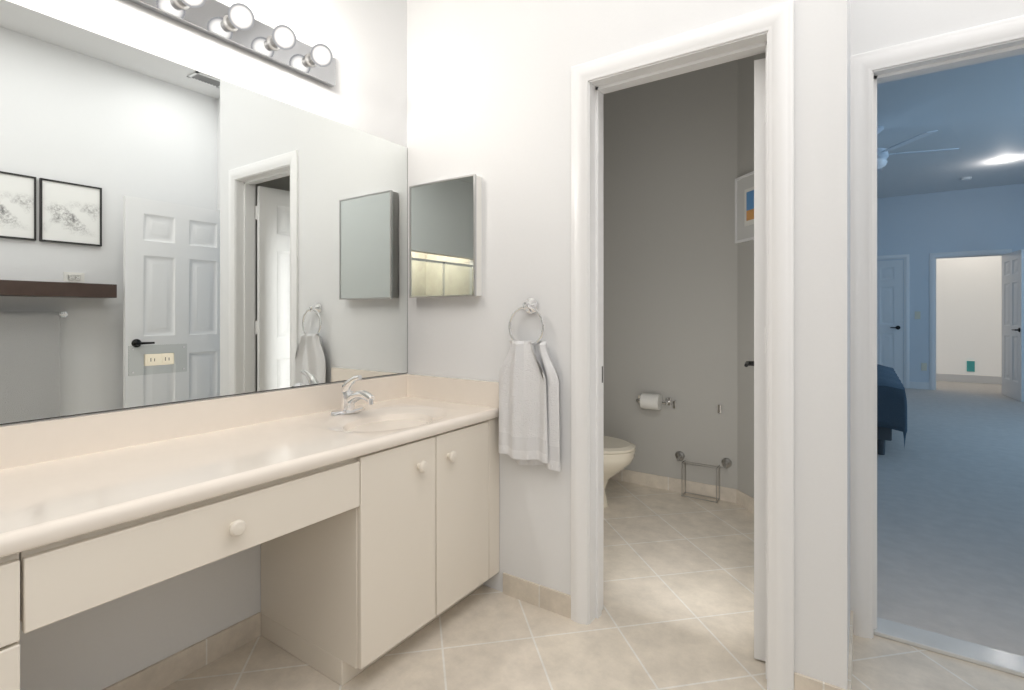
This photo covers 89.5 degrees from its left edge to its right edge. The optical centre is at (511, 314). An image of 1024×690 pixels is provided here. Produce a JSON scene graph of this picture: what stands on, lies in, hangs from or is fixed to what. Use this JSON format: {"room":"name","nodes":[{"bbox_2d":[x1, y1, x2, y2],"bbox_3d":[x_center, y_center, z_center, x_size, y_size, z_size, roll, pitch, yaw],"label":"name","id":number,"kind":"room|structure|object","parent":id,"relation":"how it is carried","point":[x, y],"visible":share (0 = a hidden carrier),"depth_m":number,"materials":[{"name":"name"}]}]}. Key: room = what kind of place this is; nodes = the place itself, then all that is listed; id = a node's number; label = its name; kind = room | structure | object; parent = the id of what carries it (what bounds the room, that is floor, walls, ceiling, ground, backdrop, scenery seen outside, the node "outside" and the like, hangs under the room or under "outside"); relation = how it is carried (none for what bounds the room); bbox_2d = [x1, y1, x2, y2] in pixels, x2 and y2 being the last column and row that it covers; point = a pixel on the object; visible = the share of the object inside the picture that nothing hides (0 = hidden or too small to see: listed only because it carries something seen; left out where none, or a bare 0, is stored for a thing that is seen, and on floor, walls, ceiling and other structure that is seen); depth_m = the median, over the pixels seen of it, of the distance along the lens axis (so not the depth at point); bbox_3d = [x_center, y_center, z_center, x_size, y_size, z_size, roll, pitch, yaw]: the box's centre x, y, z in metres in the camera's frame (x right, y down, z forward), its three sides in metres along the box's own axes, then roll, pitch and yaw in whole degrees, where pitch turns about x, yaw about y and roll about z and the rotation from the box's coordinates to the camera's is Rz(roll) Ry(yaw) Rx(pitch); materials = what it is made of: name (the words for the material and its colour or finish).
{"room":"bathroom","nodes":[
{"label":"bathroom","id":0,"kind":"room"},
{"bbox_2d":[0,0,406,689],"bbox_3d":[-1.848,-0.356,0.622,0.120,3.050,4.600,0,0,34],"label":"wall","id":1,"kind":"structure","parent":0,"point":[102,646],"depth_m":1.74,"materials":[{"name":"paint"}]},
{"bbox_2d":[0,0,407,424],"bbox_3d":[-1.094,-0.262,1.620,0.005,1.084,2.098,0,0,34],"label":"wall mirror","id":2,"kind":"object","parent":1,"relation":"attached to","point":[237,239],"visible":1,"depth_m":1.64,"materials":[{"name":"clear glass"}]},
{"bbox_2d":[129,344,186,375],"bbox_3d":[-1.096,0.139,1.605,0.009,0.090,0.160,0,0,34],"label":"outlet","id":3,"kind":"object","parent":2,"relation":"attached to","point":[154,359],"visible":1,"depth_m":1.60,"materials":[{"name":"beige plastic"}]},
{"bbox_2d":[0,374,407,469],"bbox_3d":[-1.087,0.337,1.616,0.020,0.107,2.098,0,0,34],"label":"backsplash","id":4,"kind":"structure","parent":1,"relation":"attached to","point":[21,444],"depth_m":1.63,"materials":[{"name":"beige stone"}]},
{"bbox_2d":[128,0,335,86],"bbox_3d":[-1.024,-0.996,1.604,0.138,0.113,1.190,0,0,34],"label":"vanity light","id":5,"kind":"object","parent":1,"relation":"attached to","point":[238,25],"visible":1,"depth_m":1.82,"materials":[{"name":"silver metal"}]},
{"bbox_2d":[102,469,852,689],"bbox_3d":[-0.153,1.126,0.475,2.850,0.085,6.260,0,0,34],"label":"baseboard","id":6,"kind":"structure","parent":1,"relation":"attached to","point":[167,671],"depth_m":1.82,"materials":[{"name":"beige tile"}]},
{"bbox_2d":[161,479,1023,689],"bbox_3d":[0.065,1.199,0.352,4.550,0.060,6.700,0,0,34],"label":"floor","id":7,"kind":"structure","parent":0,"point":[678,612],"depth_m":1.83,"materials":[{"name":"beige tile"}]},
{"bbox_2d":[0,414,498,689],"bbox_3d":[-0.855,0.800,1.458,0.582,0.737,2.098,0,0,34],"label":"bathroom vanity","id":8,"kind":"object","parent":7,"relation":"on","point":[364,513],"depth_m":1.63,"materials":[{"name":"beige wood"}]},
{"bbox_2d":[0,398,498,553],"bbox_3d":[-0.862,0.411,1.463,0.564,0.040,2.098,0,0,34],"label":"countertop","id":9,"kind":"structure","parent":8,"relation":"on","point":[40,501],"depth_m":1.36,"materials":[{"name":"beige stone"}]},
{"bbox_2d":[329,374,374,415],"bbox_3d":[-0.607,0.313,2.028,0.178,0.155,0.164,0,0,34],"label":"faucet","id":10,"kind":"object","parent":9,"relation":"on","point":[348,397],"depth_m":2.03,"materials":[{"name":"silver metal"}]},
{"bbox_2d":[604,436,635,507],"bbox_3d":[0.433,0.801,3.244,0.695,0.735,0.490,0,0,34],"label":"toilet","id":11,"kind":"object","parent":7,"relation":"on","point":[619,455],"visible":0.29,"depth_m":3.03,"materials":[{"name":"beige ceramic"}]},
{"bbox_2d":[874,617,1023,676],"bbox_3d":[1.668,1.161,1.715,0.767,0.016,0.116,0,0,34],"label":"threshold","id":12,"kind":"object","parent":7,"relation":"on","point":[996,659],"depth_m":1.79,"materials":[{"name":"stone"}]},
{"bbox_2d":[407,0,845,688],"bbox_3d":[0.263,-0.356,2.042,1.780,3.050,0.120,0,0,34],"label":"wall","id":13,"kind":"structure","parent":0,"point":[489,92],"depth_m":2.03,"materials":[{"name":"paint"}]},
{"bbox_2d":[409,174,481,297],"bbox_3d":[-0.291,-0.339,2.344,0.388,0.521,0.102,0,0,34],"label":"medicine cabinet mirror","id":14,"kind":"object","parent":13,"relation":"attached to","point":[445,237],"visible":0.94,"depth_m":2.29,"materials":[{"name":"white mirror"}]},
{"bbox_2d":[408,374,498,405],"bbox_3d":[-0.272,0.337,2.318,0.540,0.107,0.020,0,0,34],"label":"backsplash","id":15,"kind":"structure","parent":13,"relation":"attached to","point":[474,392],"depth_m":2.30,"materials":[{"name":"beige stone"}]},
{"bbox_2d":[498,297,560,471],"bbox_3d":[0.063,0.265,2.050,0.282,0.671,0.088,0,0,34],"label":"towel ring","id":16,"kind":"object","parent":13,"relation":"attached to","point":[529,409],"visible":1,"depth_m":2.03,"materials":[{"name":"white fabric"}]},
{"bbox_2d":[571,0,793,689],"bbox_3d":[0.579,0.109,1.830,0.755,2.120,0.161,0,0,34],"label":"door frame","id":17,"kind":"structure","parent":13,"relation":"attached to","point":[769,31],"depth_m":1.74,"materials":[{"name":"white wood"}]},
{"bbox_2d":[744,58,765,661],"bbox_3d":[0.953,0.151,2.010,0.166,2.020,0.605,0,0,34],"label":"door","id":18,"kind":"structure","parent":13,"relation":"in","point":[758,363],"depth_m":1.74,"materials":[{"name":"white wood"}]},
{"bbox_2d":[604,60,736,488],"bbox_3d":[1.096,-0.356,3.483,1.780,3.050,0.120,0,0,34],"label":"wall","id":19,"kind":"structure","parent":0,"point":[670,251],"depth_m":3.43,"materials":[{"name":"paint"}]},
{"bbox_2d":[636,393,670,409],"bbox_3d":[0.932,0.579,3.447,0.230,0.104,0.120,0,0,34],"label":"toilet paper","id":20,"kind":"object","parent":19,"relation":"attached to","point":[650,401],"visible":1,"depth_m":3.41,"materials":[{"name":"white paper"}]},
{"bbox_2d":[672,400,721,412],"bbox_3d":[1.192,0.594,3.336,0.309,0.050,0.012,0,0,34],"label":"bracket","id":21,"kind":"object","parent":19,"relation":"attached to","point":[719,406],"visible":1,"depth_m":3.25,"materials":[{"name":"silver metal"}]},
{"bbox_2d":[675,451,731,502],"bbox_3d":[1.199,1.031,3.279,0.350,0.264,0.100,0,0,34],"label":"magazine rack","id":22,"kind":"object","parent":19,"relation":"attached to","point":[725,462],"visible":1,"depth_m":3.24,"materials":[{"name":"silver metal"}]},
{"bbox_2d":[737,52,765,497],"bbox_3d":[1.464,-0.356,2.870,0.482,3.050,0.482,0,0,34],"label":"wall","id":23,"kind":"structure","parent":0,"point":[745,288],"depth_m":3.13,"materials":[{"name":"paint"}]},
{"bbox_2d":[735,171,753,243],"bbox_3d":[1.419,-0.641,3.040,0.020,0.400,0.320,0,0,-11],"label":"framed picture","id":24,"kind":"object","parent":23,"relation":"attached to","point":[744,208],"visible":0.52,"depth_m":3.11,"materials":[{"name":"white"}]},
{"bbox_2d":[846,0,849,689],"bbox_3d":[1.108,-0.356,1.699,0.003,3.050,0.500,0,0,34],"label":"wall","id":25,"kind":"structure","parent":0,"point":[847,323],"depth_m":1.52,"materials":[{"name":"white paint"}]},
{"bbox_2d":[850,0,1023,55],"bbox_3d":[3.068,-0.356,0.744,4.320,3.050,0.120,0,0,34],"label":"wall","id":26,"kind":"structure","parent":0,"point":[876,24],"depth_m":1.80,"materials":[{"name":"paint"}]},
{"bbox_2d":[850,15,1023,638],"bbox_3d":[1.659,0.109,1.701,0.917,2.120,0.161,0,0,34],"label":"door frame","id":27,"kind":"structure","parent":26,"relation":"attached to","point":[871,70],"depth_m":1.87,"materials":[{"name":"white wood"}]},
{"bbox_2d":[877,381,1023,655],"bbox_3d":[4.824,1.188,5.541,6.600,0.062,9.768,0,0,34],"label":"floor","id":28,"kind":"structure","parent":0,"point":[950,518],"depth_m":2.94,"materials":[{"name":"carpet"}]},
{"bbox_2d":[877,364,906,454],"bbox_3d":[2.624,0.562,5.625,2.565,1.186,2.034,0,0,34],"label":"bed","id":29,"kind":"object","parent":28,"relation":"on","point":[891,405],"visible":0.19,"depth_m":4.16,"materials":[{"name":"blue fabric"}]},
{"bbox_2d":[877,183,1023,387],"bbox_3d":[6.546,-0.356,7.991,6.700,3.050,0.120,0,0,34],"label":"wall","id":30,"kind":"structure","parent":0,"point":[918,228],"depth_m":7.97,"materials":[{"name":"paint"}]},
{"bbox_2d":[877,260,902,383],"bbox_3d":[5.872,0.144,8.323,0.702,2.020,0.083,0,0,34],"label":"closet door","id":31,"kind":"structure","parent":30,"relation":"in","point":[889,313],"depth_m":8.23,"materials":[{"name":"white wood"}]},
{"bbox_2d":[915,311,919,318],"label":"switch plates","id":32,"kind":"object","parent":30,"relation":"attached to","point":[917,313],"depth_m":8.06,"materials":[{"name":"beige plastic"}]},
{"bbox_2d":[921,363,926,370],"label":"switch plates","id":33,"kind":"object","parent":30,"relation":"attached to","point":[923,365],"depth_m":8.01,"materials":[{"name":"beige plastic"}]},
{"bbox_2d":[877,249,1011,389],"bbox_3d":[6.412,0.109,8.073,2.035,2.120,0.143,0,0,34],"label":"trim","id":34,"kind":"structure","parent":30,"relation":"attached to","point":[933,257],"depth_m":7.95,"materials":[{"name":"white wood"}]},
{"bbox_2d":[1002,249,1023,401],"bbox_3d":[6.974,0.144,7.153,0.152,2.020,0.775,0,0,34],"label":"door","id":35,"kind":"structure","parent":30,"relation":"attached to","point":[1013,325],"depth_m":7.11,"materials":[{"name":"white wood"}]},
{"bbox_2d":[877,54,1023,197],"bbox_3d":[3.327,-1.921,3.335,6.800,0.080,15.300,0,0,34],"label":"ceiling","id":36,"kind":"structure","parent":0,"point":[974,113],"depth_m":5.18,"materials":[{"name":"paint"}]},
{"bbox_2d":[877,126,958,170],"bbox_3d":[3.701,-1.676,5.257,1.324,0.410,1.260,0,0,34],"label":"ceiling fan","id":37,"kind":"object","parent":36,"relation":"hanging from","point":[882,156],"visible":0.46,"depth_m":5.11,"materials":[{"name":"painted metal"},{"name":"painted wood"}]},
{"bbox_2d":[960,177,971,180],"bbox_3d":[6.242,-1.865,7.097,0.120,0.032,0.118,0,0,34],"label":"smoke detector","id":38,"kind":"object","parent":36,"relation":"attached to","point":[965,178],"visible":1,"depth_m":7.06,"materials":[{"name":"white plastic"}]},
{"bbox_2d":[995,158,1013,161],"bbox_3d":[5.978,-1.878,6.262,0.170,0.006,0.170,0,0,34],"label":"recessed light","id":39,"kind":"object","parent":36,"relation":"in","point":[1003,159],"visible":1,"depth_m":6.25,"materials":[{"name":"white"}]},
{"bbox_2d":[936,256,1001,376],"bbox_3d":[7.898,-0.356,8.826,3.000,3.050,0.120,0,0,34],"label":"wall","id":40,"kind":"structure","parent":0,"point":[968,308],"depth_m":8.79,"materials":[{"name":"white paint"}]},
{"bbox_2d":[936,373,1001,383],"bbox_3d":[7.861,1.093,8.771,2.760,0.128,0.012,0,0,34],"label":"baseboard","id":41,"kind":"structure","parent":40,"relation":"attached to","point":[965,378],"depth_m":8.80,"materials":[{"name":"white wood"}]},
{"bbox_2d":[967,361,974,371],"label":"switch plates","id":42,"kind":"object","parent":40,"relation":"attached to","point":[970,366],"depth_m":8.78,"materials":[{"name":"teal plastic"}]}
]}

